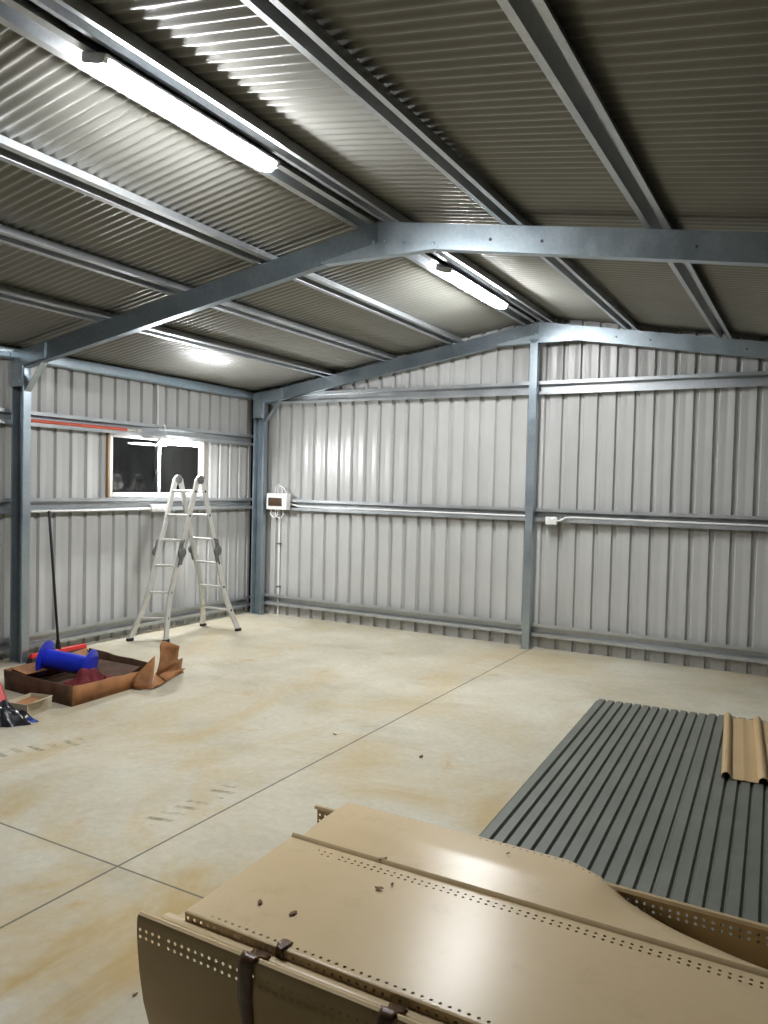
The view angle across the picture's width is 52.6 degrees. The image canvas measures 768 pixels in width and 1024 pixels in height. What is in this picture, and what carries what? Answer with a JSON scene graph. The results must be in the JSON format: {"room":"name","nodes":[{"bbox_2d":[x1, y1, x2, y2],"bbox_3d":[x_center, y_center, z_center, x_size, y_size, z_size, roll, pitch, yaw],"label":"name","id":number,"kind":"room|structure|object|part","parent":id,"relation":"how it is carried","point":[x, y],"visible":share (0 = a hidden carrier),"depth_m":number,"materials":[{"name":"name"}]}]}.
{"room":"metal shed interior","nodes":[
{"label":"metal shed interior","id":0,"kind":"room"},
{"bbox_2d":[0,358,251,659],"bbox_3d":[-4.034,-0.042,5.847,0.030,2.799,9.434,2,2,29],"label":"wall","id":1,"kind":"structure","parent":0,"point":[103,561],"depth_m":7.94,"materials":[{"name":"grey metal"}]},
{"bbox_2d":[105,433,204,497],"bbox_3d":[-2.484,-0.498,8.542,0.080,0.675,1.430,2,2,29],"label":"window","id":2,"kind":"structure","parent":1,"relation":"in","point":[136,466],"depth_m":8.38,"materials":[{"name":"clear glass"}]},
{"bbox_3d":[-2.638,-0.492,8.243,0.004,0.577,0.637,2,2,29],"label":"pane","id":3,"kind":"part","parent":2,"relation":"part of","materials":[{"name":"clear glass"}]},
{"bbox_3d":[-2.635,-0.492,8.248,0.024,0.613,0.685,2,2,29],"label":"sash","id":4,"kind":"part","parent":2,"relation":"part of","materials":[{"name":"white metal"}]},
{"bbox_3d":[-2.341,-0.504,8.826,0.004,0.577,0.664,2,2,29],"label":"pane","id":5,"kind":"part","parent":2,"relation":"part of","materials":[{"name":"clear glass"}]},
{"bbox_3d":[-2.338,-0.504,8.831,0.024,0.613,0.712,2,2,29],"label":"sash","id":6,"kind":"part","parent":2,"relation":"part of","materials":[{"name":"white metal"}]},
{"bbox_2d":[156,384,158,424],"bbox_3d":[-2.474,-1.174,8.482,0.024,0.441,0.034,2,2,29],"label":"cable","id":7,"kind":"object","parent":1,"relation":"attached to","point":[157,385],"visible":1,"depth_m":8.48,"materials":[{"name":"white plastic"}]},
{"bbox_2d":[0,0,767,391],"bbox_3d":[-0.648,-1.609,3.919,7.880,0.674,9.855,2,2,29],"label":"ceiling","id":8,"kind":"structure","parent":0,"point":[684,83],"depth_m":3.85,"materials":[{"name":"grey metal"}]},
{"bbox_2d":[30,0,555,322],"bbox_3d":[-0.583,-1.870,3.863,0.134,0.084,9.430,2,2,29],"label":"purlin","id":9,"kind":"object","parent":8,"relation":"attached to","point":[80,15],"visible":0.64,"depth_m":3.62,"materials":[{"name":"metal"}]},
{"bbox_2d":[0,608,767,1023],"bbox_3d":[-0.725,1.575,4.026,7.940,0.150,9.756,2,2,29],"label":"floor","id":10,"kind":"structure","parent":0,"point":[114,808],"depth_m":4.66,"materials":[{"name":"concrete"}]},
{"bbox_2d":[0,682,6,701],"bbox_3d":[-2.877,1.301,5.575,0.233,0.190,0.258,2,2,29],"label":"jerry can","id":11,"kind":"object","parent":10,"relation":"on","point":[2,693],"visible":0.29,"depth_m":5.62,"materials":[{"name":"red plastic"}]},
{"bbox_2d":[0,699,31,726],"bbox_3d":[-2.580,1.343,5.237,0.446,0.138,0.372,2,2,29],"label":"plastic bag","id":12,"kind":"object","parent":10,"relation":"on","point":[9,716],"visible":0.99,"depth_m":5.18,"materials":[{"name":"black plastic"}]},
{"bbox_2d":[8,693,52,715],"bbox_3d":[-2.472,1.350,5.460,0.241,0.115,0.258,2,2,15],"label":"carton","id":13,"kind":"object","parent":10,"relation":"on","point":[32,703],"visible":0.84,"depth_m":5.46,"materials":[{"name":"brown cardboard"}]},
{"bbox_2d":[28,717,38,722],"bbox_3d":[-2.417,1.399,5.238,0.152,0.034,0.092,0,2,-37],"label":"plastic wrapper","id":14,"kind":"object","parent":10,"relation":"on","point":[30,719],"visible":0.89,"depth_m":5.24,"materials":[{"name":"blue plastic"}]},
{"bbox_2d":[26,511,88,663],"bbox_3d":[-3.048,0.665,7.161,0.252,1.345,0.620,2,2,29],"label":"broom","id":15,"kind":"object","parent":10,"relation":"on","point":[32,657],"visible":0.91,"depth_m":7.17,"materials":[{"name":"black plastic"}]},
{"bbox_3d":[-3.054,0.628,7.182,0.222,1.272,0.025,3,2,38],"label":"handle","id":16,"kind":"part","parent":15,"relation":"part of","materials":[{"name":"black metal"}]},
{"bbox_2d":[56,640,60,649],"bbox_3d":[-2.994,1.226,7.143,0.054,0.105,0.047,2,2,29],"label":"socket","id":17,"kind":"object","parent":15,"relation":"attached to","point":[58,645],"depth_m":7.13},
{"bbox_2d":[4,648,147,706],"bbox_3d":[-2.433,1.302,6.224,0.932,0.165,0.920,2,2,29],"label":"cardboard tray","id":18,"kind":"object","parent":10,"relation":"on","point":[23,679],"visible":0.7,"depth_m":5.99,"materials":[{"name":"brown cardboard"}]},
{"bbox_2d":[35,641,98,675],"bbox_3d":[-2.545,1.210,6.244,0.426,0.334,0.279,2,2,4],"label":"spool","id":19,"kind":"object","parent":18,"relation":"on","point":[48,657],"visible":0.79,"depth_m":6.18,"materials":[{"name":"blue plastic"}]},
{"bbox_2d":[62,668,130,687],"bbox_3d":[-2.245,1.291,6.023,0.524,0.182,0.298,0,2,-37],"label":"cloth","id":20,"kind":"object","parent":18,"relation":"on","point":[83,676],"visible":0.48,"depth_m":5.97,"materials":[{"name":"fabric"}]},
{"bbox_2d":[133,640,185,689],"bbox_3d":[-1.796,1.216,6.366,0.150,0.344,0.615,2,2,20],"label":"cardboard","id":21,"kind":"object","parent":10,"relation":"on","point":[169,667],"visible":1,"depth_m":6.32,"materials":[{"name":"brown cardboard"}]},
{"bbox_2d":[126,475,240,641],"bbox_3d":[-2.093,0.465,8.270,0.566,1.717,1.143,2,2,29],"label":"step ladder","id":22,"kind":"object","parent":10,"relation":"on","point":[188,510],"visible":0.99,"depth_m":8.24,"materials":[{"name":"metal"}]},
{"bbox_3d":[-2.393,0.474,8.140,0.100,1.674,0.614,3,2,35],"label":"rail","id":23,"kind":"part","parent":22,"relation":"part of","materials":[{"name":"metal"}]},
{"bbox_3d":[-2.124,0.483,8.078,0.100,1.669,0.442,3,2,36],"label":"rail","id":24,"kind":"part","parent":22,"relation":"part of","materials":[{"name":"metal"}]},
{"bbox_3d":[-2.123,0.465,8.639,0.113,1.671,0.508,2,2,29],"label":"rail","id":25,"kind":"part","parent":22,"relation":"part of","materials":[{"name":"metal"}]},
{"bbox_3d":[-1.802,0.478,8.461,0.106,1.672,0.546,3,3,45],"label":"rail","id":26,"kind":"part","parent":22,"relation":"part of","materials":[{"name":"metal"}]},
{"bbox_2d":[9,222,767,663],"bbox_3d":[-0.122,-0.205,5.148,7.298,3.360,0.104,2,2,29],"label":"frame","id":27,"kind":"object","parent":10,"relation":"on","point":[378,240],"visible":1,"depth_m":5.19,"materials":[{"name":"metal"}]},
{"bbox_3d":[-3.261,1.337,6.952,0.170,0.006,0.072,2,2,29],"label":"plate","id":28,"kind":"part","parent":27,"relation":"part of","materials":[{"name":"metal"}]},
{"bbox_2d":[0,595,249,653],"bbox_3d":[-4.025,1.209,5.828,0.068,0.136,9.380,2,2,29],"label":"girt","id":29,"kind":"object","parent":27,"relation":"attached to","point":[37,639],"visible":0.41,"depth_m":8.00,"materials":[{"name":"metal"}]},
{"bbox_2d":[0,498,251,513],"bbox_3d":[-3.995,-0.034,5.786,0.068,0.136,9.380,2,2,29],"label":"girt","id":30,"kind":"object","parent":27,"relation":"attached to","point":[5,503],"visible":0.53,"depth_m":7.97,"materials":[{"name":"metal"}]},
{"bbox_2d":[30,508,150,512],"bbox_3d":[-2.868,-0.019,7.714,0.020,0.025,1.445,2,2,29],"label":"conduit","id":31,"kind":"object","parent":30,"relation":"attached to","point":[31,511],"visible":1,"depth_m":7.63,"materials":[{"name":"white plastic"}]},
{"bbox_2d":[149,504,166,511],"bbox_3d":[-2.463,-0.044,8.411,0.045,0.078,0.246,2,2,29],"label":"power outlet","id":32,"kind":"object","parent":30,"relation":"attached to","point":[154,507],"visible":0.96,"depth_m":8.39,"materials":[{"name":"white plastic"}]},
{"bbox_2d":[0,408,252,445],"bbox_3d":[-3.976,-0.826,5.760,0.068,0.136,9.380,2,2,29],"label":"girt","id":33,"kind":"object","parent":27,"relation":"attached to","point":[183,433],"visible":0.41,"depth_m":8.17,"materials":[{"name":"metal"}]},
{"bbox_2d":[31,419,141,432],"bbox_3d":[-2.919,-0.843,7.590,0.044,0.044,1.423,2,2,29],"label":"pole","id":34,"kind":"object","parent":33,"relation":"on","point":[32,420],"visible":1,"depth_m":7.57,"materials":[{"name":"red paint"}]},
{"bbox_2d":[142,436,200,446],"bbox_3d":[-2.311,-0.768,8.473,0.189,0.078,0.700,2,2,29],"label":"light","id":35,"kind":"object","parent":33,"relation":"attached to","point":[161,440],"visible":1,"depth_m":8.38,"materials":[{"name":"white plastic"}]},
{"bbox_2d":[159,439,199,446],"bbox_3d":[-2.235,-0.752,8.482,0.063,0.050,0.570,2,2,29],"label":"diffuser","id":36,"kind":"object","parent":35,"relation":"attached to","point":[179,442],"depth_m":8.45,"materials":[{"name":"white plastic"}]},
{"bbox_2d":[0,345,254,399],"bbox_3d":[-3.958,-1.388,5.750,0.064,0.102,9.400,2,2,29],"label":"eave purlin","id":37,"kind":"object","parent":27,"relation":"attached to","point":[5,351],"visible":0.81,"depth_m":8.15,"materials":[{"name":"metal"}]},
{"bbox_2d":[0,284,335,376],"bbox_3d":[-2.907,-1.561,5.174,0.134,0.084,9.430,2,2,29],"label":"purlin","id":38,"kind":"object","parent":27,"relation":"on","point":[7,293],"visible":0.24,"depth_m":6.89,"materials":[{"name":"metal"}]},
{"bbox_2d":[0,224,395,360],"bbox_3d":[-2.189,-1.666,4.768,0.134,0.084,9.430,2,2,29],"label":"purlin","id":39,"kind":"object","parent":27,"relation":"on","point":[10,236],"visible":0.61,"depth_m":5.62,"materials":[{"name":"metal"}]},
{"bbox_2d":[0,134,461,343],"bbox_3d":[-1.475,-1.771,4.366,0.134,0.084,9.430,2,2,29],"label":"purlin","id":40,"kind":"object","parent":27,"relation":"on","point":[12,152],"visible":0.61,"depth_m":4.70,"materials":[{"name":"metal"}]},
{"bbox_2d":[0,0,535,324],"bbox_3d":[-0.748,-1.877,3.955,0.134,0.084,9.430,2,2,29],"label":"purlin","id":41,"kind":"object","parent":27,"relation":"on","point":[22,17],"visible":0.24,"depth_m":3.69,"materials":[{"name":"metal"}]},
{"bbox_2d":[81,51,279,171],"bbox_3d":[-0.875,-1.805,3.569,0.142,0.093,1.130,2,2,29],"label":"light","id":42,"kind":"object","parent":41,"relation":"attached to","point":[104,66],"visible":1,"depth_m":3.41,"materials":[{"name":"white plastic"}]},
{"bbox_2d":[436,265,508,308],"bbox_3d":[0.762,-1.863,6.486,0.142,0.093,1.240,2,2,29],"label":"light","id":43,"kind":"object","parent":41,"relation":"attached to","point":[450,274],"visible":1,"depth_m":6.31,"materials":[{"name":"white plastic"}]},
{"bbox_3d":[-0.029,-1.700,5.058,0.880,0.091,0.062,2,2,29],"label":"apex plate","id":44,"kind":"part","parent":27,"relation":"part of","materials":[{"name":"metal"}]},
{"bbox_2d":[240,0,639,330],"bbox_3d":[0.133,-1.703,3.464,0.134,0.084,9.430,2,2,29],"label":"purlin","id":45,"kind":"object","parent":27,"relation":"on","point":[287,18],"visible":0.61,"depth_m":3.30,"materials":[{"name":"metal"}]},
{"bbox_2d":[497,0,731,338],"bbox_3d":[0.849,-1.535,3.066,0.134,0.084,9.430,2,2,29],"label":"purlin","id":46,"kind":"object","parent":27,"relation":"on","point":[536,22],"visible":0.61,"depth_m":2.99,"materials":[{"name":"metal"}]},
{"bbox_2d":[137,804,767,1023],"bbox_3d":[0.735,1.376,1.861,2.773,0.454,0.899,2,2,29],"label":"trough","id":47,"kind":"object","parent":10,"relation":"on","point":[176,989],"depth_m":2.05,"materials":[{"name":"beige metal"}]},
{"bbox_3d":[-0.335,1.298,1.987,0.060,0.359,0.075,2,2,29],"label":"tape strip","id":48,"kind":"part","parent":47,"relation":"part of","materials":[{"name":"brown plastic"}]},
{"bbox_2d":[161,908,490,1023],"bbox_3d":[0.679,1.258,1.736,2.728,0.164,0.551,2,2,29],"label":"sheet","id":49,"kind":"object","parent":47,"relation":"in","point":[179,919],"visible":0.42,"depth_m":1.94,"materials":[{"name":"beige metal"}]},
{"bbox_2d":[185,832,767,1023],"bbox_3d":[0.729,1.166,1.744,2.687,0.042,0.553,2,2,29],"label":"sheet","id":50,"kind":"object","parent":49,"relation":"on","point":[487,962],"depth_m":2.01,"materials":[{"name":"beige paint"}]},
{"bbox_3d":[-0.260,1.135,2.008,0.034,0.039,0.045,2,2,29],"label":"tape strip","id":51,"kind":"part","parent":50,"relation":"part of","materials":[{"name":"brown plastic"}]},
{"bbox_3d":[0.014,1.313,1.792,0.051,0.359,0.075,2,2,29],"label":"tape strip","id":52,"kind":"part","parent":47,"relation":"part of","materials":[{"name":"brown plastic"}]},
{"bbox_2d":[304,802,767,988],"bbox_3d":[0.949,1.291,2.133,2.666,0.300,0.320,2,2,29],"label":"sheet","id":53,"kind":"object","parent":47,"relation":"in","point":[557,884],"visible":0.88,"depth_m":2.46,"materials":[{"name":"beige paint"}]},
{"bbox_2d":[250,322,767,614],"bbox_3d":[1.518,-0.261,8.011,7.241,3.360,0.104,2,2,29],"label":"frame","id":54,"kind":"object","parent":10,"relation":"on","point":[545,332],"visible":1,"depth_m":8.46,"materials":[{"name":"metal"}]},
{"bbox_3d":[1.587,-1.770,7.934,0.880,0.091,0.062,2,2,29],"label":"apex plate","id":55,"kind":"part","parent":54,"relation":"part of","materials":[{"name":"metal"}]},
{"bbox_2d":[520,339,539,649],"bbox_3d":[1.512,-0.176,8.016,0.110,3.190,0.076,2,2,29],"label":"steel post","id":56,"kind":"object","parent":10,"relation":"on","point":[534,347],"visible":1,"depth_m":7.99,"materials":[{"name":"grey metal"}]},
{"bbox_3d":[1.232,1.529,4.258,1.017,0.018,3.479,2,2,29],"label":"sheet","id":57,"kind":"object","parent":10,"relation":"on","visible":0},
{"bbox_3d":[1.239,1.519,4.261,1.017,0.018,3.491,2,2,29],"label":"sheet","id":58,"kind":"object","parent":57,"relation":"on","visible":0},
{"bbox_2d":[594,715,698,889],"bbox_3d":[1.245,1.510,4.265,0.864,0.018,3.468,2,2,27],"label":"sheet","id":59,"kind":"object","parent":58,"relation":"on","point":[698,715],"visible":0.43,"depth_m":3.88,"materials":[{"name":"grey metal"}]},
{"bbox_2d":[479,699,706,910],"bbox_3d":[1.252,1.501,4.268,0.864,0.018,3.480,2,2,27],"label":"sheet","id":60,"kind":"object","parent":59,"relation":"on","point":[569,808],"visible":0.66,"depth_m":4.11,"materials":[{"name":"grey metal"}]},
{"bbox_3d":[1.919,1.552,3.921,0.952,0.018,3.491,2,2,29],"label":"sheet","id":61,"kind":"object","parent":10,"relation":"on","visible":0},
{"bbox_3d":[1.922,1.542,3.926,0.953,0.018,3.503,2,2,29],"label":"sheet","id":62,"kind":"object","parent":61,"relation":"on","visible":0},
{"bbox_3d":[1.925,1.533,3.931,0.953,0.018,3.515,2,2,29],"label":"sheet","id":63,"kind":"object","parent":62,"relation":"on","visible":0},
{"bbox_2d":[645,713,767,945],"bbox_3d":[1.928,1.523,3.936,0.799,0.018,3.495,2,2,27],"label":"sheet","id":64,"kind":"object","parent":63,"relation":"on","point":[715,856],"visible":0.48,"depth_m":3.56,"materials":[{"name":"grey metal"}]},
{"bbox_2d":[721,712,767,782],"bbox_3d":[2.365,1.470,4.882,0.431,0.036,1.315,2,2,24],"label":"sheet","id":65,"kind":"object","parent":64,"relation":"on","point":[745,741],"visible":1,"depth_m":4.83,"materials":[{"name":"beige metal"}]},
{"bbox_2d":[255,318,767,675],"bbox_3d":[1.652,-0.298,8.094,7.602,3.434,0.030,2,2,29],"label":"wall","id":66,"kind":"structure","parent":0,"point":[699,450],"depth_m":8.06,"materials":[{"name":"grey metal"}]},
{"bbox_2d":[276,510,281,614],"bbox_3d":[-1.320,0.614,9.736,0.060,1.360,0.033,2,2,29],"label":"conduit","id":67,"kind":"object","parent":66,"relation":"attached to","point":[278,543],"visible":0.96,"depth_m":9.73,"materials":[{"name":"white plastic"}]},
{"bbox_2d":[264,593,521,634],"bbox_3d":[-0.072,1.153,9.028,3.658,0.136,0.068,2,2,29],"label":"girt","id":68,"kind":"object","parent":66,"relation":"attached to","point":[471,622],"visible":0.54,"depth_m":8.88,"materials":[{"name":"metal"}]},
{"bbox_2d":[266,498,524,520],"bbox_3d":[-0.043,-0.043,8.988,3.658,0.136,0.068,2,2,29],"label":"girt","id":69,"kind":"object","parent":66,"relation":"attached to","point":[322,503],"visible":0.58,"depth_m":8.77,"materials":[{"name":"metal"}]},
{"bbox_2d":[267,484,290,518],"bbox_3d":[-1.303,-0.132,9.603,0.305,0.433,0.109,2,2,29],"label":"switchboard","id":70,"kind":"object","parent":69,"relation":"attached to","point":[277,501],"visible":1,"depth_m":9.56,"materials":[{"name":"white plastic"}]},
{"bbox_2d":[290,503,524,516],"bbox_3d":[0.188,-0.027,8.839,3.072,0.049,0.025,2,2,29],"label":"conduit","id":71,"kind":"object","parent":69,"relation":"attached to","point":[489,514],"visible":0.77,"depth_m":8.76,"materials":[{"name":"white plastic"}]},
{"bbox_2d":[268,382,528,404],"bbox_3d":[-0.012,-1.350,8.945,3.658,0.136,0.068,2,2,29],"label":"girt","id":72,"kind":"object","parent":66,"relation":"attached to","point":[513,388],"visible":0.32,"depth_m":8.73,"materials":[{"name":"metal"}]},
{"bbox_2d":[531,623,767,663],"bbox_3d":[3.181,1.292,7.205,3.798,0.136,0.068,2,2,29],"label":"girt","id":73,"kind":"object","parent":66,"relation":"attached to","point":[705,649],"visible":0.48,"depth_m":7.52,"materials":[{"name":"metal"}]},
{"bbox_2d":[535,508,767,531],"bbox_3d":[3.210,0.096,7.165,3.798,0.136,0.068,2,2,29],"label":"girt","id":74,"kind":"object","parent":66,"relation":"attached to","point":[540,513],"visible":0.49,"depth_m":7.48,"materials":[{"name":"metal"}]},
{"bbox_2d":[545,517,557,524],"bbox_3d":[1.712,0.089,7.936,0.120,0.079,0.048,2,2,29],"label":"power outlet","id":75,"kind":"object","parent":74,"relation":"attached to","point":[548,520],"visible":1,"depth_m":7.92,"materials":[{"name":"white plastic"}]},
{"bbox_2d":[557,517,767,526],"bbox_3d":[3.266,0.135,7.088,3.422,0.060,0.064,2,2,29],"label":"conduit","id":76,"kind":"object","parent":74,"relation":"attached to","point":[564,518],"visible":1,"depth_m":7.43,"materials":[{"name":"white plastic"}]},
{"bbox_2d":[539,371,767,393],"bbox_3d":[3.241,-1.211,7.121,3.798,0.136,0.068,2,2,29],"label":"girt","id":77,"kind":"object","parent":66,"relation":"attached to","point":[751,378],"visible":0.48,"depth_m":7.46,"materials":[{"name":"metal"}]}
]}

